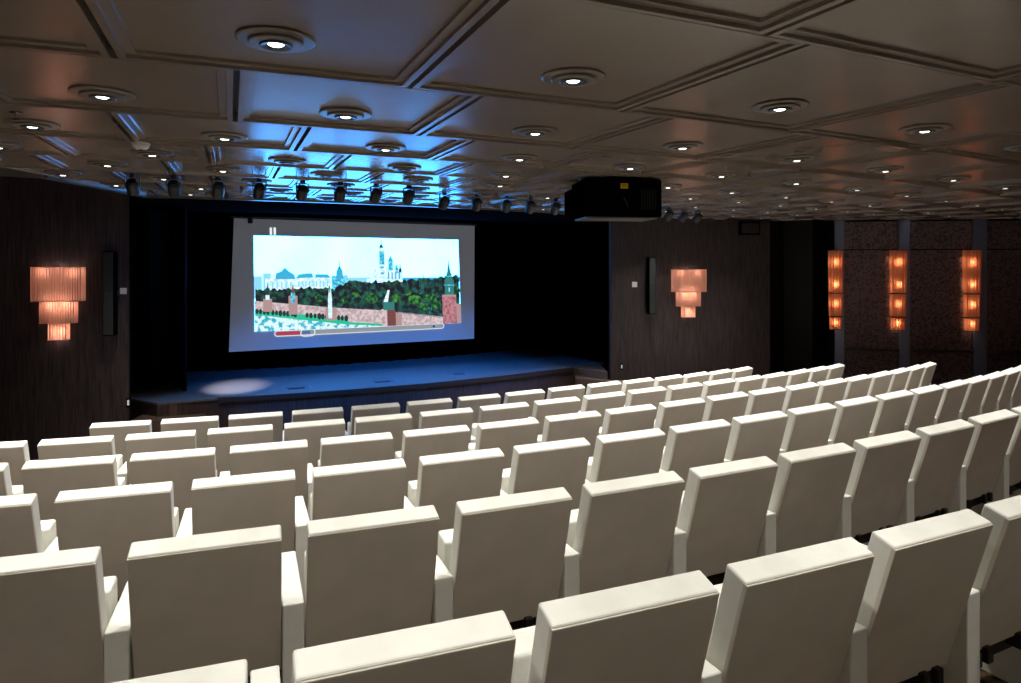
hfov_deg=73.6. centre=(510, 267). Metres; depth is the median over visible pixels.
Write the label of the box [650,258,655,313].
grille
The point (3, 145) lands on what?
recessed light
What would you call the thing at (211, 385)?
floor
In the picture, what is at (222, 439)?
seat
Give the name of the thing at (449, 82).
ceiling
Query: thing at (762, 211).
recessed light
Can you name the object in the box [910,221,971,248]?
wall panel
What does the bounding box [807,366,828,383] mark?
seat
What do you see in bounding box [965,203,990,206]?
recessed light
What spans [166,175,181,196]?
lamp
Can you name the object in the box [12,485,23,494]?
seat cushion
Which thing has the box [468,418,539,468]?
seat
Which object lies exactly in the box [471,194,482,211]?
lamp
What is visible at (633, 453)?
seat
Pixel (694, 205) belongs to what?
recessed light
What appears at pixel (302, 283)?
picture
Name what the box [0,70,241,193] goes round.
ceiling
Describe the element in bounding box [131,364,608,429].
stage
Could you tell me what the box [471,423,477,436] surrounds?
seat cushion
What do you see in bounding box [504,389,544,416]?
seat
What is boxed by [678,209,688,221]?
lamp
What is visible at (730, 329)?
wall
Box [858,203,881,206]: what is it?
recessed light
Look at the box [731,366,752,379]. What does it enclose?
seat
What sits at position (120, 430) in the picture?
seat
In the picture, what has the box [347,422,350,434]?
seat cushion
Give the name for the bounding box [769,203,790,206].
recessed light
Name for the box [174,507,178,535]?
seat cushion
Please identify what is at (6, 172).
trim
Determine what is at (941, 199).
recessed light
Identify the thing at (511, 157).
recessed light
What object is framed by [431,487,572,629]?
seat
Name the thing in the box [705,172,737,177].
recessed light
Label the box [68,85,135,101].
recessed light
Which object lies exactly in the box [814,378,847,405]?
seat
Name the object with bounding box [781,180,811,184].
recessed light
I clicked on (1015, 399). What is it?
seat
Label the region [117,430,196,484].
seat
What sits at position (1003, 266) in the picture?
wall panel
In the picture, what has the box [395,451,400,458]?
seat cushion
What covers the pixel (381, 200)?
recessed light
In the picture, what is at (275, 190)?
recessed light
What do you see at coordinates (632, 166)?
recessed light
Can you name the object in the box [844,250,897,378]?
wall panel
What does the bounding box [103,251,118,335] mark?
wall speaker
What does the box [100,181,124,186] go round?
recessed light
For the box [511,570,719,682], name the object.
seat
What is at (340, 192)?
lamp
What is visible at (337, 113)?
recessed light
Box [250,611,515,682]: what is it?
seat
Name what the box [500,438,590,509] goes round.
seat
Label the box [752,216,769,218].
recessed light
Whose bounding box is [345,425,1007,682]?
floor
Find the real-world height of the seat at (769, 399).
0.976 m
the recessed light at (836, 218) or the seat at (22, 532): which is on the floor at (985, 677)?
the seat at (22, 532)
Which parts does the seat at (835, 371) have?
panel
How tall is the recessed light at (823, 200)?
0.037 m
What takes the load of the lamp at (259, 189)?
hanging from the ceiling at (449, 82)
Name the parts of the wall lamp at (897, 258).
lamp shade, lamp shade, lamp shade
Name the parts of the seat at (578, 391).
backrest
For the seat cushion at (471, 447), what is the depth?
6.12 m
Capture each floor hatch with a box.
[284,385,311,389]
[371,379,397,383]
[450,372,468,374]
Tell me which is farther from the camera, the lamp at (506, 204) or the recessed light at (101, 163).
the lamp at (506, 204)
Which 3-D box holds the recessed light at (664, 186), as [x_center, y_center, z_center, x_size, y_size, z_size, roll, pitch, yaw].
[1.866,-0.952,8.091,0.326,0.037,0.326,0,0,-23]
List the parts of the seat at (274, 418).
backrest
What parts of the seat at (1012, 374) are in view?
armrest, backrest, panel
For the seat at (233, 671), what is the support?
on the floor at (985, 677)
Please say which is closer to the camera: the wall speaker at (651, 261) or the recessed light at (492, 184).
the recessed light at (492, 184)
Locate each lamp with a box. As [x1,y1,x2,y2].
[30,265,85,340]
[124,173,140,195]
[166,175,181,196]
[211,177,225,198]
[252,178,266,199]
[295,180,308,200]
[334,182,346,202]
[369,184,381,203]
[402,186,414,204]
[438,192,449,209]
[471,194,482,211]
[501,196,511,212]
[525,197,535,213]
[550,198,560,214]
[663,207,673,220]
[671,268,706,316]
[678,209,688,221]
[692,210,702,222]
[828,250,843,329]
[889,250,906,330]
[962,250,981,331]
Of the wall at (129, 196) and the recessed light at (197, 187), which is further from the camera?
the wall at (129, 196)
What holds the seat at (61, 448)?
on the floor at (985, 677)
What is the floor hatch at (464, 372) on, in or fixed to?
on the floor at (211, 385)
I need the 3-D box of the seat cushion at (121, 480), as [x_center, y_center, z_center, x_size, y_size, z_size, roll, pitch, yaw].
[-3.186,1.819,5.115,0.524,0.434,0.177,0,0,-17]
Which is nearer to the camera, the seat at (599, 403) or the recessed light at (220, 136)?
the recessed light at (220, 136)
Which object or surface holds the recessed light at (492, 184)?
in the ceiling at (449, 82)
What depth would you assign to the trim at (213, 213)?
13.04 m
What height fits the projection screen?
2.518 m
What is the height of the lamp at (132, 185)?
0.231 m
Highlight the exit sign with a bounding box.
[738,222,759,234]
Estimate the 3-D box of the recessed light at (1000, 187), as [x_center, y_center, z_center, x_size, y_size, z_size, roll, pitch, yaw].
[5.966,-0.962,8.236,0.326,0.037,0.326,0,0,-23]
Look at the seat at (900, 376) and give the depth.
9.54 m
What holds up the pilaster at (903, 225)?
attached to the wall at (1009, 219)
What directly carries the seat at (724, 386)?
on the floor at (985, 677)
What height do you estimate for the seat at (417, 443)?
0.976 m
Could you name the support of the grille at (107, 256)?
attached to the wall speaker at (110, 258)
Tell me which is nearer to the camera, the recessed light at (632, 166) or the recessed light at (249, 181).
the recessed light at (632, 166)
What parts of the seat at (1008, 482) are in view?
armrest, backrest, seat frame, panel, armrest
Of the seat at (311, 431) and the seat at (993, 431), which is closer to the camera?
the seat at (993, 431)
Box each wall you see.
[0,176,128,460]
[129,196,130,420]
[131,207,170,391]
[609,218,769,379]
[831,218,1020,364]
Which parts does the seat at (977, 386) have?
armrest, backrest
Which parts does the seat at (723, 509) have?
armrest, seat frame, backrest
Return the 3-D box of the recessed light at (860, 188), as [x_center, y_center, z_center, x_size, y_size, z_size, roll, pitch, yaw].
[4.282,-0.962,8.432,0.326,0.037,0.326,0,0,-23]
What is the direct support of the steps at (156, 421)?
on the floor at (985, 677)
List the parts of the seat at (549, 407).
backrest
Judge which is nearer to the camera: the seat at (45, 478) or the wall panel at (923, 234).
the seat at (45, 478)
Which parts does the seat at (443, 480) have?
armrest, backrest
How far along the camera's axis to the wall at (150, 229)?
11.44 m
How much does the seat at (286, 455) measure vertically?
0.976 m
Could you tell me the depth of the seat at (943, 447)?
4.65 m
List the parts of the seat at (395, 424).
backrest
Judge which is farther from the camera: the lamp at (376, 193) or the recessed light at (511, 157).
the lamp at (376, 193)
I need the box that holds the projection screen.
[229,216,476,351]
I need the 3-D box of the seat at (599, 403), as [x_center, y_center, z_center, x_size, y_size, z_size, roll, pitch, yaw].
[0.916,1.961,8.169,0.659,0.976,0.665,0,0,-30]
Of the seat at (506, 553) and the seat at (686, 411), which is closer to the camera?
the seat at (506, 553)
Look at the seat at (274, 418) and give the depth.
7.51 m
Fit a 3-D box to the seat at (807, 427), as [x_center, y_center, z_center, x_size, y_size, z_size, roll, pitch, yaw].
[2.437,1.698,6.149,0.659,0.976,0.665,0,0,-31]
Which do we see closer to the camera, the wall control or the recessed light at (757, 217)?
the wall control
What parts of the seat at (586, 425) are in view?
backrest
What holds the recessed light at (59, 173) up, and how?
in the ceiling at (449, 82)
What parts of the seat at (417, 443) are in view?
backrest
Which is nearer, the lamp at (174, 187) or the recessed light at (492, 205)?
the lamp at (174, 187)
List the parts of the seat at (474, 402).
backrest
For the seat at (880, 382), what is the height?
0.976 m
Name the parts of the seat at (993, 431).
armrest, seat frame, backrest, panel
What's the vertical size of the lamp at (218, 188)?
0.231 m
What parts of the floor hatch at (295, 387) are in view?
lid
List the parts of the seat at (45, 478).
backrest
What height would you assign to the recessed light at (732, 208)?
0.037 m
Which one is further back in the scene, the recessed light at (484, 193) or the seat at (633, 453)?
the recessed light at (484, 193)
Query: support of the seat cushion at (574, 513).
on the seat at (621, 532)
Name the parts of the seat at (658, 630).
panel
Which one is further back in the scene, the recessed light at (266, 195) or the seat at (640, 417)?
the recessed light at (266, 195)
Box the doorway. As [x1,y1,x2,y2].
[770,220,830,373]
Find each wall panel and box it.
[844,221,897,248]
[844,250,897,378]
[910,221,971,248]
[910,250,971,385]
[987,220,1020,248]
[987,250,1020,373]
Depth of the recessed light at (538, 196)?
9.20 m
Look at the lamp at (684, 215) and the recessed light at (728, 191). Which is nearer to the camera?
the recessed light at (728, 191)
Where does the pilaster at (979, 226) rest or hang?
attached to the wall at (1009, 219)
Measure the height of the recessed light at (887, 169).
0.037 m
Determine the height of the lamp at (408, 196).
0.231 m
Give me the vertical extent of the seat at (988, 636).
0.976 m
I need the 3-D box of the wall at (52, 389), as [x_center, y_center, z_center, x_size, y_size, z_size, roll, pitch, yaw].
[-6.214,0.775,8.689,2.478,4.450,0.030,0,0,-16]
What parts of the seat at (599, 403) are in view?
backrest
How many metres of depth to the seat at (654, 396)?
8.25 m
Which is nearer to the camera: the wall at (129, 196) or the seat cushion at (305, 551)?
the seat cushion at (305, 551)
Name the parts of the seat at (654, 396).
backrest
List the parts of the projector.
plate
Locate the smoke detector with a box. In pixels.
[132,142,149,150]
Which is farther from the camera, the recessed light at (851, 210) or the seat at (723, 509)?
the recessed light at (851, 210)
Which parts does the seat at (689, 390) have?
panel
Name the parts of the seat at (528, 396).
backrest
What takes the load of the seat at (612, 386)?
on the floor at (985, 677)
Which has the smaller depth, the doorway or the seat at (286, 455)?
the seat at (286, 455)
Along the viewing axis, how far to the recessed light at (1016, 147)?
5.51 m
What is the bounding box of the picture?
[254,236,460,331]
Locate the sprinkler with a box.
[9,111,22,119]
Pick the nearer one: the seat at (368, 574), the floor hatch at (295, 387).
the seat at (368, 574)
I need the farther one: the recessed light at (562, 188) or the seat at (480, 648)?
the recessed light at (562, 188)
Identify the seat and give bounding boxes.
[0,440,36,485]
[0,463,23,495]
[0,493,56,556]
[0,546,117,682]
[21,455,124,534]
[37,435,122,471]
[44,481,178,600]
[89,420,151,464]
[104,525,281,682]
[113,659,247,682]
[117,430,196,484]
[129,447,216,525]
[161,416,218,448]
[176,470,295,552]
[207,424,272,476]
[220,440,307,508]
[228,411,282,441]
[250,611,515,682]
[281,505,439,682]
[283,407,343,441]
[284,419,344,467]
[295,459,406,597]
[307,432,392,519]
[345,402,399,435]
[354,413,411,458]
[395,425,469,498]
[404,448,504,549]
[406,398,452,429]
[415,407,473,442]
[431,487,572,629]
[457,393,500,422]
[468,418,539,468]
[470,402,529,442]
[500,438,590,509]
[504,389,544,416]
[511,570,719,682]
[528,397,579,434]
[537,411,601,456]
[546,385,584,410]
[558,471,684,598]
[578,391,625,426]
[585,428,665,483]
[586,381,621,394]
[598,404,656,435]
[621,377,654,404]
[624,386,666,418]
[653,374,683,389]
[653,398,705,445]
[659,419,731,490]
[665,382,702,401]
[666,456,777,584]
[682,372,709,384]
[700,537,874,682]
[701,378,734,400]
[702,392,748,423]
[708,369,732,380]
[720,443,856,583]
[723,411,787,462]
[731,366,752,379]
[733,375,763,393]
[744,387,786,415]
[761,372,788,388]
[777,403,836,459]
[781,382,818,413]
[786,369,809,385]
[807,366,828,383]
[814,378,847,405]
[826,363,844,380]
[827,396,878,446]
[832,430,921,543]
[838,509,992,682]
[843,374,871,399]
[860,495,1020,682]
[863,419,974,545]
[867,371,892,397]
[868,390,913,437]
[887,367,909,392]
[903,384,943,433]
[904,364,924,390]
[918,362,936,387]
[932,380,968,424]
[947,409,1018,512]
[957,375,989,421]
[970,406,1020,515]
[977,371,1005,414]
[993,367,1019,411]
[1006,365,1020,410]
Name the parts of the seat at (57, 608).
backrest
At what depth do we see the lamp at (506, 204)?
9.18 m
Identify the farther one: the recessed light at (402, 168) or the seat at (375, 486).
the recessed light at (402, 168)
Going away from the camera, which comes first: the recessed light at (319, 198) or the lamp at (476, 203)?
the lamp at (476, 203)
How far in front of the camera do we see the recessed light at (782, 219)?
13.52 m
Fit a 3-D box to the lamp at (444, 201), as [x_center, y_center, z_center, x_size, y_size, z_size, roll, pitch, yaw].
[-0.857,-0.851,8.802,0.144,0.231,0.180,0,0,-33]
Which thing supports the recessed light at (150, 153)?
in the ceiling at (449, 82)
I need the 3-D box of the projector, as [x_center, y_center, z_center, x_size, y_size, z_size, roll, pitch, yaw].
[1.123,-0.738,7.564,0.930,0.425,0.641,0,0,-9]
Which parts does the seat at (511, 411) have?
armrest, panel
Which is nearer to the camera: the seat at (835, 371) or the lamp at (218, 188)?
the lamp at (218, 188)
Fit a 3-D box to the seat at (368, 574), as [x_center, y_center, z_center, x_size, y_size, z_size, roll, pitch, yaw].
[-0.733,1.562,3.200,0.659,0.976,0.665,0,0,-21]
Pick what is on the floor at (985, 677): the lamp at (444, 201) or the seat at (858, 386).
the seat at (858, 386)
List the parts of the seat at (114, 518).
armrest, backrest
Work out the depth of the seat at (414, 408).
8.22 m
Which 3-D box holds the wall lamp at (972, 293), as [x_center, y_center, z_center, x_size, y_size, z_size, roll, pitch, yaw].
[9.090,0.457,13.444,0.320,1.609,0.137,0,0,7]
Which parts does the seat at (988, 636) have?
armrest, backrest, seat frame, panel, armrest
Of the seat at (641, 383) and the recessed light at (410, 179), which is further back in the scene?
the seat at (641, 383)
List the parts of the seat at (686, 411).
backrest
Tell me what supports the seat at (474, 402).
on the floor at (985, 677)
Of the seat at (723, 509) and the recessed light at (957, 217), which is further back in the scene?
the recessed light at (957, 217)
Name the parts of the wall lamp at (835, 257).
lamp shade, lamp shade, lamp shade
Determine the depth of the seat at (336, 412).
7.72 m
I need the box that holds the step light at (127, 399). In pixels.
[126,398,129,406]
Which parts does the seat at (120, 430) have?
backrest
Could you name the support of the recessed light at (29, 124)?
in the ceiling at (449, 82)
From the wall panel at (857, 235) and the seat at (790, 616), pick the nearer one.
the seat at (790, 616)
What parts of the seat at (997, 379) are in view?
armrest, backrest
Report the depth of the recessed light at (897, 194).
9.05 m
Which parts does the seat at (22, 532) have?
panel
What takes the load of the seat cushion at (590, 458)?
on the seat at (633, 453)
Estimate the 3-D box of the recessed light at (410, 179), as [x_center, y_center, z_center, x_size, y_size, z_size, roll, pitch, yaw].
[-1.011,-0.952,7.499,0.326,0.037,0.326,0,0,-23]
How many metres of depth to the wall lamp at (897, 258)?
13.58 m
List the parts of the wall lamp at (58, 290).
lamp shade, lamp shade, lamp shade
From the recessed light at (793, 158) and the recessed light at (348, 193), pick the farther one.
the recessed light at (348, 193)
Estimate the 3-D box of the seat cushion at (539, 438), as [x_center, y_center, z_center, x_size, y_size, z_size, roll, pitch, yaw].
[0.419,1.819,6.567,0.524,0.434,0.177,0,0,-27]
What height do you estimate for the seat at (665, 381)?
0.976 m
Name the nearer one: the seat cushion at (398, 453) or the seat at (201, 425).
the seat cushion at (398, 453)
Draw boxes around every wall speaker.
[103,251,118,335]
[646,257,655,313]
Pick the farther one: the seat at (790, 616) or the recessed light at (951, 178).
the recessed light at (951, 178)
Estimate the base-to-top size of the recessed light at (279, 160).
0.037 m
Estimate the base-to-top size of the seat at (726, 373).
0.976 m
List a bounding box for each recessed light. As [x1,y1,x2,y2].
[0,142,23,149]
[3,118,60,129]
[44,170,81,176]
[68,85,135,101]
[87,160,127,167]
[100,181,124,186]
[130,149,173,157]
[147,175,180,180]
[181,191,203,195]
[186,185,210,189]
[201,131,247,141]
[205,166,240,172]
[235,25,315,52]
[241,179,271,184]
[249,194,273,197]
[267,188,292,192]
[268,157,305,164]
[310,172,341,177]
[316,197,333,200]
[319,107,371,120]
[327,183,354,187]
[346,192,364,195]
[365,143,405,152]
[379,199,399,202]
[387,165,420,171]
[403,177,432,182]
[404,187,430,191]
[414,195,429,198]
[473,191,498,195]
[486,182,513,187]
[486,204,501,207]
[490,172,521,177]
[501,154,537,161]
[512,126,557,136]
[535,207,550,209]
[536,195,559,198]
[541,67,604,86]
[559,187,571,190]
[613,163,646,170]
[662,141,703,150]
[662,184,681,188]
[678,195,702,199]
[685,204,705,207]
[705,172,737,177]
[718,189,744,193]
[724,207,743,210]
[724,214,741,216]
[727,199,749,202]
[751,99,808,113]
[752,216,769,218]
[758,210,776,212]
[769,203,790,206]
[773,194,798,198]
[777,155,816,162]
[777,218,793,220]
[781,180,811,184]
[788,213,806,215]
[806,206,826,209]
[819,199,843,202]
[836,218,853,219]
[837,209,857,212]
[843,186,871,190]
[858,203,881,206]
[863,212,883,214]
[867,166,903,172]
[890,207,912,209]
[893,193,920,196]
[898,123,951,134]
[905,218,923,219]
[917,210,938,213]
[933,198,959,201]
[936,176,970,181]
[940,214,959,216]
[957,217,976,218]
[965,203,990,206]
[989,184,1020,189]
[991,207,1013,210]
[1002,144,1020,151]
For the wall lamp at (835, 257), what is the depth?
13.74 m
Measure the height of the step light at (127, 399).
0.120 m
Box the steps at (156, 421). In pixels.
[131,403,206,432]
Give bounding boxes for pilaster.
[834,221,843,378]
[898,220,909,368]
[972,219,986,376]
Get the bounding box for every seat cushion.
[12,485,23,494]
[40,519,56,550]
[103,576,117,625]
[116,454,122,471]
[118,477,124,485]
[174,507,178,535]
[304,551,305,602]
[310,493,311,520]
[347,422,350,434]
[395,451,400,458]
[408,480,416,506]
[437,529,453,570]
[468,443,474,450]
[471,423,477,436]
[501,468,510,493]
[511,625,535,682]
[537,435,541,442]
[566,509,578,547]
[586,457,592,480]
[676,491,684,526]
[706,583,722,655]
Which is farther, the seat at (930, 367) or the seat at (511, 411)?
the seat at (930, 367)
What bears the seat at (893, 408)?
on the floor at (985, 677)
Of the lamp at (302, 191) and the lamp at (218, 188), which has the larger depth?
the lamp at (302, 191)
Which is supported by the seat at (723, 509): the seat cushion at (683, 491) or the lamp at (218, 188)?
the seat cushion at (683, 491)
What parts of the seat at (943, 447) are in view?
armrest, seat frame, backrest, panel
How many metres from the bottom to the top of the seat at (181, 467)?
0.976 m
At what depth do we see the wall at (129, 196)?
9.01 m
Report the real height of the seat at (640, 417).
0.976 m
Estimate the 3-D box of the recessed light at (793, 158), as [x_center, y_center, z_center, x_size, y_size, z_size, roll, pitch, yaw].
[2.561,-0.962,6.104,0.326,0.037,0.326,0,0,-23]
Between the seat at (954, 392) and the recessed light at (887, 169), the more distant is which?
the seat at (954, 392)
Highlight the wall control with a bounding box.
[120,288,126,293]
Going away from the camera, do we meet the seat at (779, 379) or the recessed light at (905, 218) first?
the seat at (779, 379)
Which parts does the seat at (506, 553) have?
armrest, backrest, seat frame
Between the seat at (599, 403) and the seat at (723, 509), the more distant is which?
the seat at (599, 403)
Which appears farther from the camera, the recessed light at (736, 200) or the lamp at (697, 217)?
the lamp at (697, 217)
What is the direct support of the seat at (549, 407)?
on the floor at (985, 677)
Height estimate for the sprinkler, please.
0.048 m
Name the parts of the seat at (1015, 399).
armrest, panel, backrest, armrest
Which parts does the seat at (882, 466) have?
armrest, seat frame, backrest, panel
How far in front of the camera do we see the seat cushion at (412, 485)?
4.61 m
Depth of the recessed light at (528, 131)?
4.82 m
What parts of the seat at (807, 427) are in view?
panel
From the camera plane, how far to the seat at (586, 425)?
6.24 m
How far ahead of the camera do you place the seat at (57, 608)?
2.56 m
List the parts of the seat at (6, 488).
panel, backrest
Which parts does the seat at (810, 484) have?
armrest, backrest, panel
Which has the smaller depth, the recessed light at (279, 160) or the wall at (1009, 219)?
the recessed light at (279, 160)
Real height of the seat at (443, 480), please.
0.976 m
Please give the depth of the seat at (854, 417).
6.24 m
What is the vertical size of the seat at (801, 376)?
0.976 m
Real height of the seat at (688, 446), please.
0.976 m
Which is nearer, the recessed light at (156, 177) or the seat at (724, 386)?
the recessed light at (156, 177)
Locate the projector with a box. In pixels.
[564,179,661,221]
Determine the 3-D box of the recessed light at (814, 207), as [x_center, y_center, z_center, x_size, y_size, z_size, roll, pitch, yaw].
[4.936,-0.952,11.025,0.326,0.037,0.326,0,0,-23]
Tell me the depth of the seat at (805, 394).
7.90 m
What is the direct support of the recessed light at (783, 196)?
in the ceiling at (449, 82)
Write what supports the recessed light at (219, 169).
in the ceiling at (449, 82)
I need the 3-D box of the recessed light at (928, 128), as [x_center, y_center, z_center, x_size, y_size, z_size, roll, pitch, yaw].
[2.906,-0.962,4.794,0.326,0.037,0.326,0,0,-23]
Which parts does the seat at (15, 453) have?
panel, backrest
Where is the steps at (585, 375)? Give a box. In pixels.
[573,364,625,394]
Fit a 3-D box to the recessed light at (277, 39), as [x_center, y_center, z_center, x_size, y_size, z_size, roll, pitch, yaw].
[-1.004,-0.962,2.925,0.326,0.037,0.326,0,0,-23]
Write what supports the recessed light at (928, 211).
in the ceiling at (449, 82)
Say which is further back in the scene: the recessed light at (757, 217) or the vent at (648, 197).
the recessed light at (757, 217)
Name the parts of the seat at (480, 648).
armrest, panel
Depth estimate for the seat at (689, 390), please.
8.59 m
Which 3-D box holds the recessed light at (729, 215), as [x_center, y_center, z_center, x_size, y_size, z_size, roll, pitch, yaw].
[4.082,-0.952,12.525,0.326,0.037,0.326,0,0,-23]
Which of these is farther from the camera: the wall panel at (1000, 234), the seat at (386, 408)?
the wall panel at (1000, 234)
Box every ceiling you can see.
[0,0,1020,220]
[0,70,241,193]
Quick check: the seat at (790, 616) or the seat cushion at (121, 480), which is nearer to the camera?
the seat at (790, 616)
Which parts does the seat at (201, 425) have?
backrest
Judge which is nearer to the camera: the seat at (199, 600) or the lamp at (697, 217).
the seat at (199, 600)
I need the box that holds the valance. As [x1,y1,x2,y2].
[131,196,595,224]
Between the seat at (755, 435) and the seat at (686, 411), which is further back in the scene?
the seat at (686, 411)
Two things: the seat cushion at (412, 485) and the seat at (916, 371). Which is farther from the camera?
the seat at (916, 371)
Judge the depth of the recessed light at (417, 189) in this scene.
8.33 m
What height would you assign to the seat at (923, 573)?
0.976 m
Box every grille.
[103,252,112,334]
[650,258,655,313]
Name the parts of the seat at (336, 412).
backrest, panel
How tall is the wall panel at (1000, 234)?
0.555 m
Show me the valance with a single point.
(159, 204)
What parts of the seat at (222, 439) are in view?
backrest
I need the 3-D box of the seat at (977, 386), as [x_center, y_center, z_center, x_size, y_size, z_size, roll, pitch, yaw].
[5.112,1.752,7.998,0.659,0.976,0.665,0,0,-39]
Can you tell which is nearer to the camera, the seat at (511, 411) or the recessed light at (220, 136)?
the recessed light at (220, 136)
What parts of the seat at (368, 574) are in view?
armrest, backrest, panel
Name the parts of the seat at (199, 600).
armrest, backrest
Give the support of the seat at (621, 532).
on the floor at (985, 677)
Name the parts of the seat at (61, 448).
panel, backrest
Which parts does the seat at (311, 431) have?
backrest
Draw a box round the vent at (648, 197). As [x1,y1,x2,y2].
[641,190,655,209]
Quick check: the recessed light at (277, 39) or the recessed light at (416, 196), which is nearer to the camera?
the recessed light at (277, 39)
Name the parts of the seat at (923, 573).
armrest, seat frame, backrest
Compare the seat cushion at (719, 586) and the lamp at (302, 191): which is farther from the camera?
the lamp at (302, 191)
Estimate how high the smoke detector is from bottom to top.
0.058 m
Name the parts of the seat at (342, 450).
armrest, backrest, panel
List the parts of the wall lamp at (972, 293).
lamp shade, lamp shade, lamp shade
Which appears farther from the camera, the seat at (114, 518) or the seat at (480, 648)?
the seat at (114, 518)
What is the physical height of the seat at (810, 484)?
0.976 m
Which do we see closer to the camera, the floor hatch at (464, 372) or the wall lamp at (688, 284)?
the floor hatch at (464, 372)
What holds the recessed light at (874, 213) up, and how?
in the ceiling at (449, 82)
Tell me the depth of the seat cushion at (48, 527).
3.89 m
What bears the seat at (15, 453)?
on the floor at (985, 677)
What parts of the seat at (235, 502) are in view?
armrest, backrest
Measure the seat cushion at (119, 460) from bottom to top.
0.434 m
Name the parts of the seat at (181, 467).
backrest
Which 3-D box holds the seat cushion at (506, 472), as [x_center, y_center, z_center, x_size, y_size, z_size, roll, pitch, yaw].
[0.144,1.684,5.022,0.524,0.434,0.177,0,0,-25]
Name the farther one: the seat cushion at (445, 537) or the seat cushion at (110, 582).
the seat cushion at (445, 537)
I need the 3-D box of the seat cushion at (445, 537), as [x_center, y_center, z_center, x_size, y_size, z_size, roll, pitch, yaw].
[-0.113,1.548,3.521,0.524,0.434,0.177,0,0,-23]
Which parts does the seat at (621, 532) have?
armrest, backrest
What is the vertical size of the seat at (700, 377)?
0.976 m
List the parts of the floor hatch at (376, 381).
lid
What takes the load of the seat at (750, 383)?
on the floor at (985, 677)
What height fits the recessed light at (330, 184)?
0.037 m
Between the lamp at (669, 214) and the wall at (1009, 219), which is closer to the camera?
the lamp at (669, 214)
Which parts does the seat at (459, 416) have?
backrest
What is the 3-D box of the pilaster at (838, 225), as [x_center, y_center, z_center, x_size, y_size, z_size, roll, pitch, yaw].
[6.667,1.028,13.858,0.178,3.945,0.055,0,0,7]
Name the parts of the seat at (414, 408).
backrest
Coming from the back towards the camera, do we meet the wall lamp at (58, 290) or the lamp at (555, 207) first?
the lamp at (555, 207)
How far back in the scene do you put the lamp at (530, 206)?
9.37 m
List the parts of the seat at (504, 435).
backrest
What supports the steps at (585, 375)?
on the stage
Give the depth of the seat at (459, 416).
7.01 m
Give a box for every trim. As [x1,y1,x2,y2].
[0,168,563,213]
[212,212,560,227]
[218,367,573,402]
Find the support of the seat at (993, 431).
on the floor at (985, 677)
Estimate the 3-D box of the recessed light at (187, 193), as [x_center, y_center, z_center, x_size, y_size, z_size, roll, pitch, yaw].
[-4.149,-0.952,8.857,0.326,0.037,0.326,0,0,-23]
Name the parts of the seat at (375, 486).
armrest, backrest, panel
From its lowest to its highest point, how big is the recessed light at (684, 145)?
0.037 m
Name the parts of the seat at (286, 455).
armrest, backrest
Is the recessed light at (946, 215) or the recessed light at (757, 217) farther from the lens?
the recessed light at (757, 217)
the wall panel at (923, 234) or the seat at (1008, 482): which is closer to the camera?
the seat at (1008, 482)
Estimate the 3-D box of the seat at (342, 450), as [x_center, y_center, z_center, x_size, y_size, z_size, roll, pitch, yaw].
[-1.368,1.834,5.684,0.659,0.976,0.665,0,0,-22]
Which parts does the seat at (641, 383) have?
backrest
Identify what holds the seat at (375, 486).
on the floor at (985, 677)
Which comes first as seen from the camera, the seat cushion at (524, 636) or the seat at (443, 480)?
the seat cushion at (524, 636)
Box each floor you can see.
[131,346,606,404]
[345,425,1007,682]
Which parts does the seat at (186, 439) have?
armrest, backrest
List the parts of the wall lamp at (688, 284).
lamp shade, lamp shade, lamp shade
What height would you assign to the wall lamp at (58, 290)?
0.959 m
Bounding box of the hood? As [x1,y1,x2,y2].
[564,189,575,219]
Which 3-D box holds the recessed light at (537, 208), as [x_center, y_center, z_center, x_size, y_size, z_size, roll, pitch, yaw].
[0.531,-0.952,11.118,0.326,0.037,0.326,0,0,-23]
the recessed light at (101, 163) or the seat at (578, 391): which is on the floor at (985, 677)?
the seat at (578, 391)
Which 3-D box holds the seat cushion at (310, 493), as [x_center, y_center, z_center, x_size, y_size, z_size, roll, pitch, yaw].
[-1.051,1.684,4.513,0.524,0.434,0.177,0,0,-21]
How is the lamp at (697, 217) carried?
hanging from the ceiling at (449, 82)
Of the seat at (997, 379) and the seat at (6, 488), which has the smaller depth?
the seat at (6, 488)
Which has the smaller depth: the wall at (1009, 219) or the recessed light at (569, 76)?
the recessed light at (569, 76)
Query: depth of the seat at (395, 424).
6.76 m
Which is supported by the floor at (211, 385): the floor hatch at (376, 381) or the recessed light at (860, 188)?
the floor hatch at (376, 381)
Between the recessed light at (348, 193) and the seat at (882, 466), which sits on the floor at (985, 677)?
the seat at (882, 466)
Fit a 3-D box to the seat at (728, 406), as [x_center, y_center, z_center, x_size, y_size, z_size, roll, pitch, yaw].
[2.112,1.834,7.440,0.659,0.976,0.665,0,0,-32]
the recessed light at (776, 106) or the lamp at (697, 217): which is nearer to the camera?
the recessed light at (776, 106)
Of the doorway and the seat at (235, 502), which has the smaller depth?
the seat at (235, 502)
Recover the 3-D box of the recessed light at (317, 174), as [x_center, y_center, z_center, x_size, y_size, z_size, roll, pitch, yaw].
[-1.911,-0.952,7.090,0.326,0.037,0.326,0,0,-23]
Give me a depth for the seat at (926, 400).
6.97 m
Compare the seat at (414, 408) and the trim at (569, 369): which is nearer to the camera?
the seat at (414, 408)
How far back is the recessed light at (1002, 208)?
11.25 m
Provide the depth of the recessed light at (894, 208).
11.02 m
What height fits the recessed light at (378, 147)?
0.037 m
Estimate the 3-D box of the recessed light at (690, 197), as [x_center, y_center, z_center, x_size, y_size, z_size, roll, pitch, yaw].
[2.470,-0.952,9.375,0.326,0.037,0.326,0,0,-23]
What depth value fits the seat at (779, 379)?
9.76 m
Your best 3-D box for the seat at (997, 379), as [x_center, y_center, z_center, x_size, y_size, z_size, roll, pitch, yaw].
[5.616,1.770,8.411,0.659,0.976,0.665,0,0,-40]

